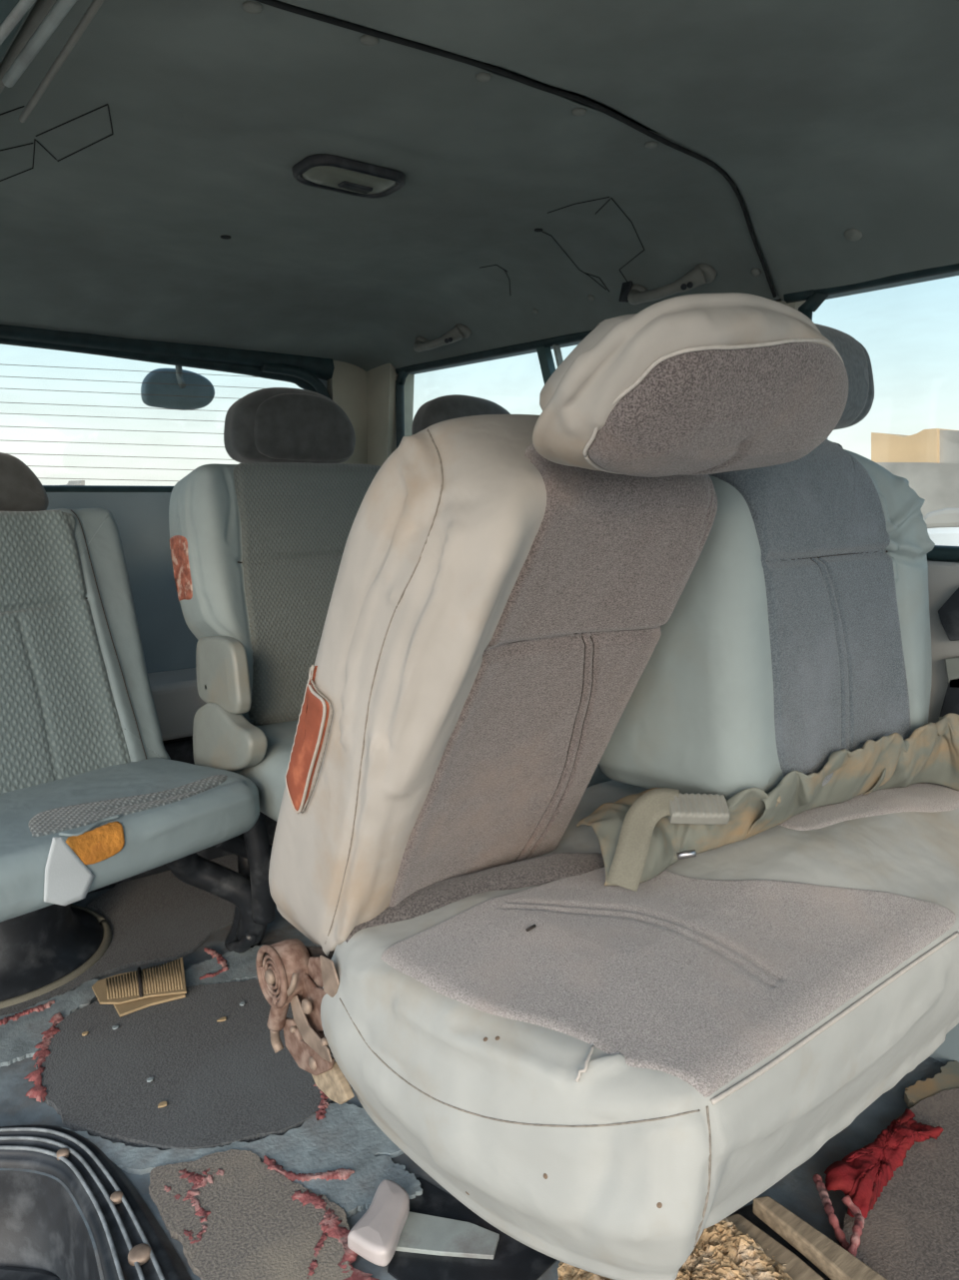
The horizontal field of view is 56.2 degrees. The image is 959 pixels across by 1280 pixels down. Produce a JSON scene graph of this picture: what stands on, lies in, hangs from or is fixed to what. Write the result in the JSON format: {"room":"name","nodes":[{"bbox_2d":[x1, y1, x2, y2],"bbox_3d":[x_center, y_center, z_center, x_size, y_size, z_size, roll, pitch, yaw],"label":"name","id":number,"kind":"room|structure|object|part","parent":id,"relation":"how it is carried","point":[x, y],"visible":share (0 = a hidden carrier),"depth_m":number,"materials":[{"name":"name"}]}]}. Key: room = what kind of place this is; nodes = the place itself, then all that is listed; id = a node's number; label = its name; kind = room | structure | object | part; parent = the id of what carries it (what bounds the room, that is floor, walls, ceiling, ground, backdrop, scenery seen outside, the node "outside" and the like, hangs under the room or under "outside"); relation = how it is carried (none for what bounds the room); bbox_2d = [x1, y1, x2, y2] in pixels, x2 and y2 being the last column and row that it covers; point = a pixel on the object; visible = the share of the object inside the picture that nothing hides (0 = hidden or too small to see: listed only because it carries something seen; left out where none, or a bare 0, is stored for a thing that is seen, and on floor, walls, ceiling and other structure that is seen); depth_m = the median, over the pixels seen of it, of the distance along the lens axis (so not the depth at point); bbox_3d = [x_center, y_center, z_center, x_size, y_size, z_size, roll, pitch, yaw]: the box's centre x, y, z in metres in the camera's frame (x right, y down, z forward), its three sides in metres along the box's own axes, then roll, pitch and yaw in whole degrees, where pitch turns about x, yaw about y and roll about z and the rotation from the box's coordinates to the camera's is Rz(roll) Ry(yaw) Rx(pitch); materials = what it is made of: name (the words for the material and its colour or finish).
{"room":"vehicle interior","nodes":[
{"label":"vehicle interior","id":0,"kind":"room"},
{"bbox_2d":[318,378,327,390],"bbox_3d":[-0.914,-0.236,2.178,1.600,1.170,0.060,-7,12,-38],"label":"wall","id":1,"kind":"structure","parent":0,"point":[324,382],"depth_m":2.46,"materials":[{"name":"black plastic"}]},
{"bbox_2d":[45,492,198,672],"bbox_3d":[-0.887,-0.124,2.129,1.500,0.445,0.036,-7,12,-38],"label":"panel","id":2,"kind":"object","parent":1,"relation":"attached to","point":[141,518],"visible":0.1,"depth_m":2.19,"materials":[{"name":"grey plastic"}]},
{"bbox_2d":[0,338,316,492],"bbox_3d":[-0.953,-0.513,2.063,1.396,0.401,0.032,-7,12,-38],"label":"window","id":3,"kind":"structure","parent":1,"relation":"in","point":[255,371],"depth_m":2.16,"materials":[{"name":"clear glass"}]},
{"bbox_2d":[0,324,334,380],"bbox_3d":[-0.936,-0.670,2.022,1.360,0.060,0.045,-7,12,-38],"label":"trim","id":4,"kind":"structure","parent":1,"relation":"attached to","point":[322,368],"depth_m":2.16,"materials":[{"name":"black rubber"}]},
{"bbox_2d":[147,667,206,740],"bbox_3d":[-0.668,0.145,2.219,1.060,0.135,0.180,-7,12,-38],"label":"sill","id":5,"kind":"structure","parent":1,"relation":"attached to","point":[177,700],"depth_m":2.09,"materials":[{"name":"grey plastic"}]},
{"bbox_2d":[140,365,214,410],"bbox_3d":[-0.796,-0.702,2.361,0.157,0.189,0.168,0,9,2],"label":"mirror","id":6,"kind":"object","parent":1,"relation":"attached to","point":[165,400],"visible":0.92,"depth_m":2.35,"materials":[{"name":"plastic"}]},
{"bbox_3d":[-0.760,-0.723,2.318,0.021,0.136,0.112,-7,12,-38],"label":"mirror arm","id":7,"kind":"part","parent":6,"relation":"part of","materials":[{"name":"plastic"}]},
{"bbox_2d":[260,362,330,399],"bbox_3d":[-0.477,-0.564,2.402,0.207,0.335,0.030,-7,11,-37],"label":"trim","id":8,"kind":"structure","parent":1,"relation":"attached to","point":[291,370],"depth_m":2.36,"materials":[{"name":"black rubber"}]},
{"bbox_2d":[327,360,367,464],"bbox_3d":[-0.355,-0.541,2.524,0.138,0.462,0.028,-7,12,-38],"label":"pillar","id":9,"kind":"structure","parent":1,"relation":"attached to","point":[346,387],"depth_m":2.49,"materials":[{"name":"grey plastic"}]},
{"bbox_2d":[0,886,945,1279],"bbox_3d":[0.071,0.736,1.084,1.540,0.001,3.200,-7,12,-38],"label":"floor","id":10,"kind":"structure","parent":0,"point":[797,1191],"depth_m":1.28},
{"bbox_2d":[0,978,97,1067],"bbox_3d":[-0.767,0.654,1.544,0.261,0.014,0.198,-7,12,-38],"label":"scrap","id":11,"kind":"object","parent":10,"relation":"on","point":[19,1037],"depth_m":1.54,"materials":[{"name":"grey carpet"}]},
{"bbox_3d":[-0.797,0.649,1.555,0.120,0.009,0.025,-8,12,-40],"label":"red underlay strip","id":12,"kind":"part","parent":11,"relation":"part of","materials":[{"name":"red fabric"}]},
{"bbox_2d":[0,1170,99,1279],"bbox_3d":[-0.534,0.831,1.030,0.296,0.170,0.488,-3,10,-16],"label":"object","id":13,"kind":"structure","parent":10,"relation":"attached to","point":[42,1227],"depth_m":1.21,"materials":[{"name":"black plastic"}]},
{"bbox_2d":[0,1266,60,1279],"bbox_3d":[-0.562,0.879,1.117,0.190,0.045,0.357,-7,12,-38],"label":"trim","id":14,"kind":"structure","parent":13,"relation":"on","point":[6,1273],"depth_m":1.20,"materials":[{"name":"black plastic"}]},
{"bbox_2d":[0,1124,191,1279],"bbox_3d":[-0.464,0.732,1.085,0.698,0.042,0.164,8,12,42],"label":"trim","id":15,"kind":"structure","parent":10,"relation":"on","point":[131,1244],"depth_m":1.15,"materials":[{"name":"black plastic"}]},
{"bbox_2d":[0,452,259,1008],"bbox_3d":[-0.808,0.164,1.545,0.855,0.984,0.568,9,13,43],"label":"seat","id":16,"kind":"object","parent":10,"relation":"on","point":[93,797],"visible":1,"depth_m":1.58,"materials":[{"name":"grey fabric"}]},
{"bbox_3d":[-0.833,0.044,1.538,0.253,0.524,0.407,8,12,39],"label":"woven panel","id":17,"kind":"part","parent":16,"relation":"part of","materials":[{"name":"fabric"}]},
{"bbox_3d":[-0.852,0.049,1.572,0.322,0.547,0.584,7,12,37],"label":"backrest","id":18,"kind":"part","parent":16,"relation":"part of","materials":[{"name":"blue fabric"}]},
{"bbox_2d":[0,756,259,922],"bbox_3d":[-0.664,0.296,1.439,0.438,0.110,0.534,7,11,36],"label":"cushion","id":19,"kind":"object","parent":16,"relation":"on","point":[116,819],"depth_m":1.36,"materials":[{"name":"blue fabric"}]},
{"bbox_2d":[0,843,272,1016],"bbox_3d":[-0.711,0.592,1.945,0.394,0.008,0.902,5,10,26],"label":"carpet remnant","id":20,"kind":"object","parent":10,"relation":"on","point":[157,918],"visible":0.34,"depth_m":1.91,"materials":[{"name":"grey carpet"}]},
{"bbox_2d":[86,735,276,893],"bbox_3d":[-0.686,0.380,2.280,1.060,0.320,0.160,-7,12,-38],"label":"box","id":21,"kind":"object","parent":10,"relation":"on","point":[181,749],"visible":0.05,"depth_m":2.15,"materials":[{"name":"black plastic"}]},
{"bbox_2d":[23,979,352,1150],"bbox_3d":[-0.443,0.668,1.460,0.547,0.013,0.541,-7,12,-38],"label":"carpet remnant","id":22,"kind":"object","parent":10,"relation":"on","point":[222,1083],"depth_m":1.40,"materials":[{"name":"grey carpet"}]},
{"bbox_3d":[-0.700,0.667,1.447,0.045,0.008,0.241,-3,10,-17],"label":"red underlay strip","id":23,"kind":"part","parent":22,"relation":"part of","materials":[{"name":"fabric"}]},
{"bbox_2d":[91,956,186,1017],"bbox_3d":[-0.604,0.627,1.625,0.166,0.017,0.128,-6,11,-32],"label":"cardboard sheet","id":24,"kind":"object","parent":22,"relation":"on","point":[129,992],"visible":1,"depth_m":1.61,"materials":[{"name":"brown cardboard"}]},
{"bbox_2d":[157,1101,166,1108],"bbox_3d":[-0.466,0.684,1.323,0.012,0.003,0.010,-2,9,-14],"label":"crumb","id":25,"kind":"object","parent":22,"relation":"on","point":[163,1103],"visible":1,"depth_m":1.32,"materials":[{"name":"beige food"}]},
{"bbox_2d":[216,1016,226,1021],"bbox_3d":[-0.440,0.649,1.537,0.016,0.003,0.009,-7,12,-38],"label":"crumb","id":26,"kind":"object","parent":22,"relation":"on","point":[223,1018],"visible":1,"depth_m":1.54,"materials":[{"name":"beige food"}]},
{"bbox_3d":[-0.235,0.685,1.338,0.027,0.008,0.086,-2,9,-13],"label":"red underlay strip","id":27,"kind":"part","parent":22,"relation":"part of","materials":[{"name":"red fabric"}]},
{"bbox_2d":[184,944,263,986],"bbox_3d":[-0.463,0.623,1.738,0.217,0.014,0.139,-3,10,-18],"label":"scrap","id":28,"kind":"object","parent":10,"relation":"on","point":[242,966],"depth_m":1.71,"materials":[{"name":"grey carpet"}]},
{"bbox_3d":[-0.508,0.621,1.734,0.052,0.008,0.115,-2,9,-12],"label":"red underlay strip","id":29,"kind":"part","parent":28,"relation":"part of","materials":[{"name":"fabric"}]},
{"bbox_2d":[60,1103,404,1175],"bbox_3d":[-0.339,0.704,1.257,0.507,0.008,0.124,-1,9,-8],"label":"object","id":30,"kind":"structure","parent":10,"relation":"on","point":[344,1127],"depth_m":1.25,"materials":[{"name":"grey fabric"}]},
{"bbox_2d":[148,1149,379,1279],"bbox_3d":[-0.254,0.726,1.096,0.214,0.014,0.394,-7,12,-38],"label":"carpet remnant","id":31,"kind":"object","parent":10,"relation":"on","point":[256,1230],"depth_m":1.11,"materials":[{"name":"grey carpet"}]},
{"bbox_3d":[-0.376,0.712,1.167,0.064,0.009,0.042,-6,11,-33],"label":"red underlay strip","id":32,"kind":"part","parent":31,"relation":"part of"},
{"bbox_3d":[-0.348,0.721,1.118,0.036,0.008,0.082,-2,9,-10],"label":"red underlay strip","id":33,"kind":"part","parent":31,"relation":"part of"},
{"bbox_3d":[-0.368,0.710,1.182,0.064,0.009,0.041,0,9,-1],"label":"red underlay strip","id":34,"kind":"part","parent":31,"relation":"part of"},
{"bbox_3d":[-0.191,0.726,1.082,0.017,0.008,0.105,1,9,4],"label":"red underlay strip","id":35,"kind":"part","parent":31,"relation":"part of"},
{"bbox_3d":[-0.174,0.725,1.088,0.066,0.008,0.208,-5,10,-29],"label":"red underlay strip","id":36,"kind":"part","parent":31,"relation":"part of","materials":[{"name":"red fabric"}]},
{"bbox_2d":[165,387,380,953],"bbox_3d":[-0.289,0.068,1.720,0.670,1.134,0.741,-7,12,-38],"label":"seat","id":37,"kind":"object","parent":10,"relation":"on","point":[258,543],"visible":0.61,"depth_m":1.74,"materials":[{"name":"grey fabric"}]},
{"bbox_3d":[-0.359,-0.097,1.893,0.530,0.537,0.259,-7,12,-38],"label":"backrest","id":38,"kind":"part","parent":37,"relation":"part of","materials":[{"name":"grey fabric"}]},
{"bbox_3d":[-0.464,0.453,1.798,0.037,0.330,0.037,5,10,28],"label":"leg","id":39,"kind":"part","parent":37,"relation":"part of","materials":[{"name":"black plastic"}]},
{"bbox_2d":[231,719,298,821],"bbox_3d":[-0.166,0.232,1.708,0.518,0.150,0.524,-7,12,-38],"label":"cushion","id":40,"kind":"object","parent":37,"relation":"on","point":[268,771],"depth_m":1.56,"materials":[{"name":"grey fabric"}]},
{"bbox_3d":[-0.367,-0.452,1.907,0.246,0.140,0.034,-7,12,-38],"label":"panel","id":41,"kind":"part","parent":37,"relation":"part of","materials":[{"name":"grey fabric"}]},
{"bbox_3d":[-0.316,-0.102,1.863,0.410,0.525,0.168,-7,12,-38],"label":"woven panel","id":42,"kind":"part","parent":37,"relation":"part of","materials":[{"name":"fabric"}]},
{"bbox_2d":[263,1149,422,1217],"bbox_3d":[-0.188,0.711,1.190,0.212,0.014,0.137,7,11,35],"label":"scrap","id":43,"kind":"object","parent":10,"relation":"on","point":[355,1193],"depth_m":1.19,"materials":[{"name":"carpet"}]},
{"bbox_3d":[-0.233,0.708,1.193,0.130,0.009,0.039,2,9,11],"label":"red underlay strip","id":44,"kind":"part","parent":43,"relation":"part of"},
{"bbox_2d":[347,1179,409,1267],"bbox_3d":[-0.116,0.710,1.100,0.058,0.027,0.107,3,10,20],"label":"belt buckle","id":45,"kind":"object","parent":10,"relation":"on","point":[374,1237],"visible":1,"depth_m":1.08,"materials":[{"name":"white plastic"}]},
{"bbox_2d":[387,1177,556,1279],"bbox_3d":[-0.039,0.732,1.083,0.230,0.008,0.139,7,11,35],"label":"rail","id":46,"kind":"object","parent":10,"relation":"on","point":[512,1259],"depth_m":1.08,"materials":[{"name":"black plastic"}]},
{"bbox_3d":[-0.043,0.728,1.096,0.133,0.006,0.057,2,9,10],"label":"metal strip","id":47,"kind":"part","parent":46,"relation":"part of","materials":[{"name":"grey metal"}]},
{"bbox_2d":[411,394,611,787],"bbox_3d":[0.080,0.021,1.995,0.268,1.121,0.686,-7,12,-38],"label":"seat","id":48,"kind":"object","parent":10,"relation":"on","point":[444,407],"visible":0.07,"depth_m":1.98,"materials":[{"name":"fabric"}]},
{"bbox_2d":[587,764,611,786],"bbox_3d":[0.126,0.197,1.942,0.222,0.133,0.503,-7,12,-38],"label":"cushion","id":49,"kind":"object","parent":48,"relation":"on","point":[598,777],"depth_m":1.72,"materials":[{"name":"grey fabric"}]},
{"bbox_2d":[255,292,958,1279],"bbox_3d":[0.240,0.159,1.140,0.944,1.122,0.685,-7,12,-38],"label":"seat","id":50,"kind":"object","parent":10,"relation":"on","point":[670,573],"depth_m":0.89,"materials":[{"name":"grey fabric"}]},
{"bbox_3d":[-0.245,0.481,1.082,0.016,0.035,0.016,6,11,34],"label":"hook rod","id":51,"kind":"part","parent":50,"relation":"part of","materials":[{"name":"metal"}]},
{"bbox_3d":[-0.211,0.388,1.009,0.012,0.037,0.026,-7,12,-38],"label":"hook rod","id":52,"kind":"part","parent":50,"relation":"part of","materials":[{"name":"metal"}]},
{"bbox_3d":[-0.195,0.470,1.020,0.006,0.052,0.118,-7,12,-38],"label":"latch arm","id":53,"kind":"part","parent":50,"relation":"part of","materials":[{"name":"metal"}]},
{"bbox_3d":[-0.192,0.408,1.020,0.005,0.069,0.120,-7,12,-38],"label":"lever arm","id":54,"kind":"part","parent":50,"relation":"part of","materials":[{"name":"metal"}]},
{"bbox_3d":[-0.198,0.429,1.064,0.006,0.181,0.102,-7,12,-38],"label":"recliner plate","id":55,"kind":"part","parent":50,"relation":"part of","materials":[{"name":"metal"}]},
{"bbox_3d":[-0.189,0.456,1.034,0.004,0.042,0.075,-7,12,-38],"label":"arm","id":56,"kind":"part","parent":50,"relation":"part of","materials":[{"name":"metal"}]},
{"bbox_3d":[-0.161,0.364,0.969,0.003,0.044,0.040,-7,12,-38],"label":"plate","id":57,"kind":"part","parent":50,"relation":"part of","materials":[{"name":"metal"}]},
{"bbox_3d":[-0.014,0.065,1.037,0.372,0.623,0.457,-7,12,-38],"label":"backrest","id":58,"kind":"part","parent":50,"relation":"part of","materials":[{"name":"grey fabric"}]},
{"bbox_3d":[0.048,0.085,1.019,0.315,0.603,0.328,-7,12,-38],"label":"plush panel","id":59,"kind":"part","parent":50,"relation":"part of","materials":[{"name":"grey fabric"}]},
{"bbox_2d":[320,779,958,1279],"bbox_3d":[0.275,0.362,1.126,0.918,0.274,0.564,-7,12,-38],"label":"cushion","id":60,"kind":"object","parent":50,"relation":"on","point":[600,1074],"depth_m":0.86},
{"bbox_2d":[606,787,729,891],"bbox_3d":[0.208,0.219,1.009,0.158,0.093,0.058,-4,10,-23],"label":"belt","id":61,"kind":"object","parent":50,"relation":"on","point":[639,822],"visible":1,"depth_m":1.01,"materials":[{"name":"fabric"}]},
{"bbox_3d":[0.216,0.299,0.950,0.548,0.052,0.346,-7,12,-38],"label":"plush panel","id":62,"kind":"part","parent":50,"relation":"part of","materials":[{"name":"grey fabric"}]},
{"bbox_2d":[576,786,780,885],"bbox_3d":[0.232,0.209,1.077,0.206,0.109,0.152,-1,9,-9],"label":"cloth","id":63,"kind":"object","parent":50,"relation":"on","point":[745,807],"visible":0.56,"depth_m":1.04,"materials":[{"name":"beige fabric"}]},
{"bbox_3d":[0.231,0.240,1.005,0.022,0.012,0.008,0,9,0],"label":"pen cap","id":64,"kind":"part","parent":50,"relation":"part of","materials":[{"name":"silver metal"}]},
{"bbox_3d":[0.396,-0.039,1.236,0.485,0.456,0.311,-7,12,-38],"label":"backrest","id":65,"kind":"part","parent":50,"relation":"part of","materials":[{"name":"grey fabric"}]},
{"bbox_3d":[0.417,-0.029,1.139,0.344,0.457,0.134,-7,12,-38],"label":"plush panel","id":66,"kind":"part","parent":50,"relation":"part of","materials":[{"name":"grey fabric"}]},
{"bbox_2d":[742,732,908,839],"bbox_3d":[0.437,0.178,1.119,0.315,0.103,0.052,-7,11,-35],"label":"cloth","id":67,"kind":"object","parent":50,"relation":"on","point":[856,772],"visible":1,"depth_m":1.12,"materials":[{"name":"beige fabric"}]},
{"bbox_3d":[0.519,0.223,1.211,0.367,0.032,0.124,-4,10,-24],"label":"plush panel","id":68,"kind":"part","parent":50,"relation":"part of","materials":[{"name":"beige fabric"}]},
{"bbox_2d":[861,712,958,794],"bbox_3d":[0.607,0.165,1.224,0.200,0.130,0.063,-3,10,-18],"label":"cover","id":69,"kind":"object","parent":50,"relation":"on","point":[932,756],"visible":0.94,"depth_m":1.22,"materials":[{"name":"beige fabric"}]},
{"bbox_2d":[557,1218,792,1279],"bbox_3d":[0.219,0.716,0.993,0.266,0.060,0.203,-3,10,-18],"label":"chips","id":70,"kind":"object","parent":10,"relation":"on","point":[721,1252],"visible":0.34,"depth_m":1.01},
{"bbox_2d":[725,1087,958,1279],"bbox_3d":[0.595,0.698,1.171,0.406,0.046,0.734,6,11,35],"label":"floor mat","id":71,"kind":"object","parent":10,"relation":"on","point":[911,1231],"depth_m":1.09,"materials":[{"name":"grey carpet"}]},
{"bbox_3d":[0.345,0.719,1.032,0.040,0.020,0.154,-7,12,-38],"label":"wooden slat","id":72,"kind":"part","parent":71,"relation":"part of","materials":[{"name":"brown wood"}]},
{"bbox_2d":[728,1203,829,1279],"bbox_3d":[0.373,0.731,1.054,0.048,0.012,0.180,-5,11,-31],"label":"rail","id":73,"kind":"object","parent":71,"relation":"on","point":[746,1212],"visible":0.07,"depth_m":1.09,"materials":[{"name":"black plastic"}]},
{"bbox_3d":[0.387,0.706,1.043,0.039,0.022,0.164,-7,12,-38],"label":"wooden slat","id":74,"kind":"part","parent":71,"relation":"part of","materials":[{"name":"brown wood"}]},
{"bbox_2d":[823,1108,943,1218],"bbox_3d":[0.539,0.691,1.204,0.250,0.036,0.069,-8,12,-40],"label":"cloth","id":75,"kind":"object","parent":71,"relation":"on","point":[862,1174],"visible":1,"depth_m":1.18,"materials":[{"name":"red fabric"}]},
{"bbox_2d":[812,1173,863,1257],"bbox_3d":[0.446,0.703,1.102,0.048,0.023,0.130,1,9,8],"label":"cord","id":76,"kind":"object","parent":75,"relation":"hanging from","point":[858,1225],"visible":0.98,"depth_m":1.08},
{"bbox_2d":[903,1060,958,1108],"bbox_3d":[0.787,0.678,1.397,0.328,0.014,0.098,-5,11,-30],"label":"scrap","id":77,"kind":"object","parent":10,"relation":"on","point":[948,1077],"visible":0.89,"depth_m":1.36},
{"bbox_2d":[0,0,958,371],"bbox_3d":[0.186,-0.533,0.920,1.270,0.139,3.120,-7,12,-38],"label":"ceiling","id":78,"kind":"structure","parent":0,"point":[150,192],"depth_m":1.19,"materials":[{"name":"fabric"}]},
{"bbox_2d":[291,154,405,198],"bbox_3d":[-0.180,-0.640,1.250,0.152,0.017,0.099,-7,12,-38],"label":"recessed light","id":79,"kind":"object","parent":78,"relation":"in","point":[326,172],"visible":1,"depth_m":1.23,"materials":[{"name":"black plastic"}]},
{"bbox_2d":[337,180,372,193],"bbox_3d":[-0.174,-0.636,1.262,0.048,0.007,0.020,-7,12,-38],"label":"switch","id":80,"kind":"object","parent":79,"relation":"attached to","point":[360,187],"depth_m":1.25,"materials":[{"name":"black plastic"}]},
{"bbox_2d":[413,323,471,352],"bbox_3d":[-0.097,-0.720,2.152,0.066,0.049,0.210,-7,12,-38],"label":"handle","id":81,"kind":"object","parent":78,"relation":"attached to","point":[459,331],"visible":1,"depth_m":2.09,"materials":[{"name":"plastic"}]},
{"bbox_3d":[-0.140,-0.736,2.225,0.039,0.031,0.040,-7,12,-38],"label":"handle mount","id":82,"kind":"part","parent":81,"relation":"part of","materials":[{"name":"plastic"}]},
{"bbox_3d":[-0.038,-0.719,2.089,0.039,0.031,0.040,-7,12,-38],"label":"handle mount","id":83,"kind":"part","parent":81,"relation":"part of","materials":[{"name":"plastic"}]},
{"bbox_2d":[400,36,662,135],"bbox_3d":[0.063,-0.634,0.881,1.610,0.030,3.240,-7,12,-38],"label":"roof panel","id":84,"kind":"object","parent":78,"relation":"attached to","point":[576,94],"depth_m":1.08,"materials":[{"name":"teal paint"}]},
{"bbox_2d":[627,263,715,304],"bbox_3d":[0.336,-0.634,1.613,0.067,0.050,0.197,-7,12,-38],"label":"handle","id":85,"kind":"object","parent":78,"relation":"attached to","point":[702,274],"visible":1,"depth_m":1.56,"materials":[{"name":"plastic"}]},
{"bbox_3d":[0.298,-0.649,1.681,0.039,0.031,0.040,-7,12,-38],"label":"handle mount","id":86,"kind":"part","parent":85,"relation":"part of","materials":[{"name":"plastic"}]},
{"bbox_3d":[0.389,-0.635,1.555,0.039,0.031,0.040,-7,12,-38],"label":"handle mount","id":87,"kind":"part","parent":85,"relation":"part of","materials":[{"name":"plastic"}]},
{"bbox_2d":[409,270,958,1064],"bbox_3d":[0.677,0.032,1.460,0.050,1.470,3.200,-7,12,-38],"label":"wall","id":88,"kind":"structure","parent":0,"point":[948,1050],"depth_m":1.44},
{"bbox_2d":[366,363,414,466],"bbox_3d":[-0.271,-0.519,2.549,0.080,0.510,0.200,-7,12,-38],"label":"pillar","id":89,"kind":"structure","parent":88,"relation":"attached to","point":[380,380],"depth_m":2.47,"materials":[{"name":"grey plastic"}]},
{"bbox_2d":[395,329,593,448],"bbox_3d":[0.107,-0.452,2.068,0.028,0.457,1.086,-7,12,-38],"label":"window","id":90,"kind":"structure","parent":88,"relation":"in","point":[542,346],"depth_m":2.10,"materials":[{"name":"black rubber"}]},
{"bbox_2d":[774,299,805,310],"bbox_3d":[0.502,-0.371,1.616,0.050,0.455,0.160,-7,12,-38],"label":"pillar","id":91,"kind":"structure","parent":88,"relation":"attached to","point":[796,305],"depth_m":1.52,"materials":[{"name":"grey plastic"}]},
{"bbox_2d":[782,263,958,562],"bbox_3d":[0.991,-0.281,0.973,0.028,0.445,1.519,-7,12,-38],"label":"window","id":92,"kind":"structure","parent":88,"relation":"in","point":[814,299],"depth_m":1.39,"materials":[{"name":"black rubber"}]},
{"bbox_2d":[926,561,958,722],"bbox_3d":[0.710,0.063,1.362,0.025,0.360,0.800,-7,12,-38],"label":"trim panel","id":93,"kind":"object","parent":88,"relation":"attached to","point":[943,577],"visible":0.05,"depth_m":1.35,"materials":[{"name":"grey plastic"}]},
{"bbox_2d":[937,587,958,716],"bbox_3d":[0.722,0.031,1.313,0.040,0.226,0.098,-7,12,-38],"label":"reel","id":94,"kind":"object","parent":93,"relation":"attached to","point":[948,613],"visible":0.85,"depth_m":1.32,"materials":[{"name":"black plastic"}]},
{"label":"outside","id":95,"kind":"structure","parent":0,"visible":0},
{"label":"ground","id":96,"kind":"structure","parent":95,"visible":0},
{"bbox_2d":[65,480,84,485],"bbox_3d":[-26.395,-8.881,56.934,3.509,2.427,3.000,-7,12,-38],"label":"building","id":97,"kind":"structure","parent":96,"relation":"on","point":[71,482],"depth_m":56.60,"materials":[{"name":"white"}]},
{"bbox_2d":[870,428,958,463],"bbox_3d":[18.265,-6.298,34.419,4.200,3.334,4.816,-7,12,-38],"label":"building","id":98,"kind":"structure","parent":96,"relation":"on","point":[939,445],"depth_m":33.37,"materials":[{"name":"paint"}]},
{"bbox_2d":[922,508,958,546],"bbox_3d":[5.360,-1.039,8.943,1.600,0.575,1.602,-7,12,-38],"label":"parked car","id":99,"kind":"object","parent":96,"relation":"on","point":[942,524],"visible":0.41,"depth_m":8.72,"materials":[{"name":"white paint"}]},
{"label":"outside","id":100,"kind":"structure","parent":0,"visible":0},
{"bbox_2d":[875,462,958,518],"bbox_3d":[12.825,-4.104,25.602,0.400,1.996,4.484,-7,12,-38],"label":"wall","id":101,"kind":"structure","parent":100,"point":[937,483],"depth_m":25.33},
{"bbox_3d":[-1.266,0.043,1.394,0.050,1.470,0.880,-7,12,-38],"label":"wall","id":102,"kind":"structure","parent":0,"visible":0},
{"bbox_2d":[0,0,104,122],"bbox_3d":[-0.360,-0.475,0.474,0.376,0.134,3.100,-7,12,-38],"label":"rail","id":103,"kind":"object","parent":102,"relation":"attached to","point":[45,16],"visible":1,"depth_m":0.71,"materials":[{"name":"teal paint"}]}
]}

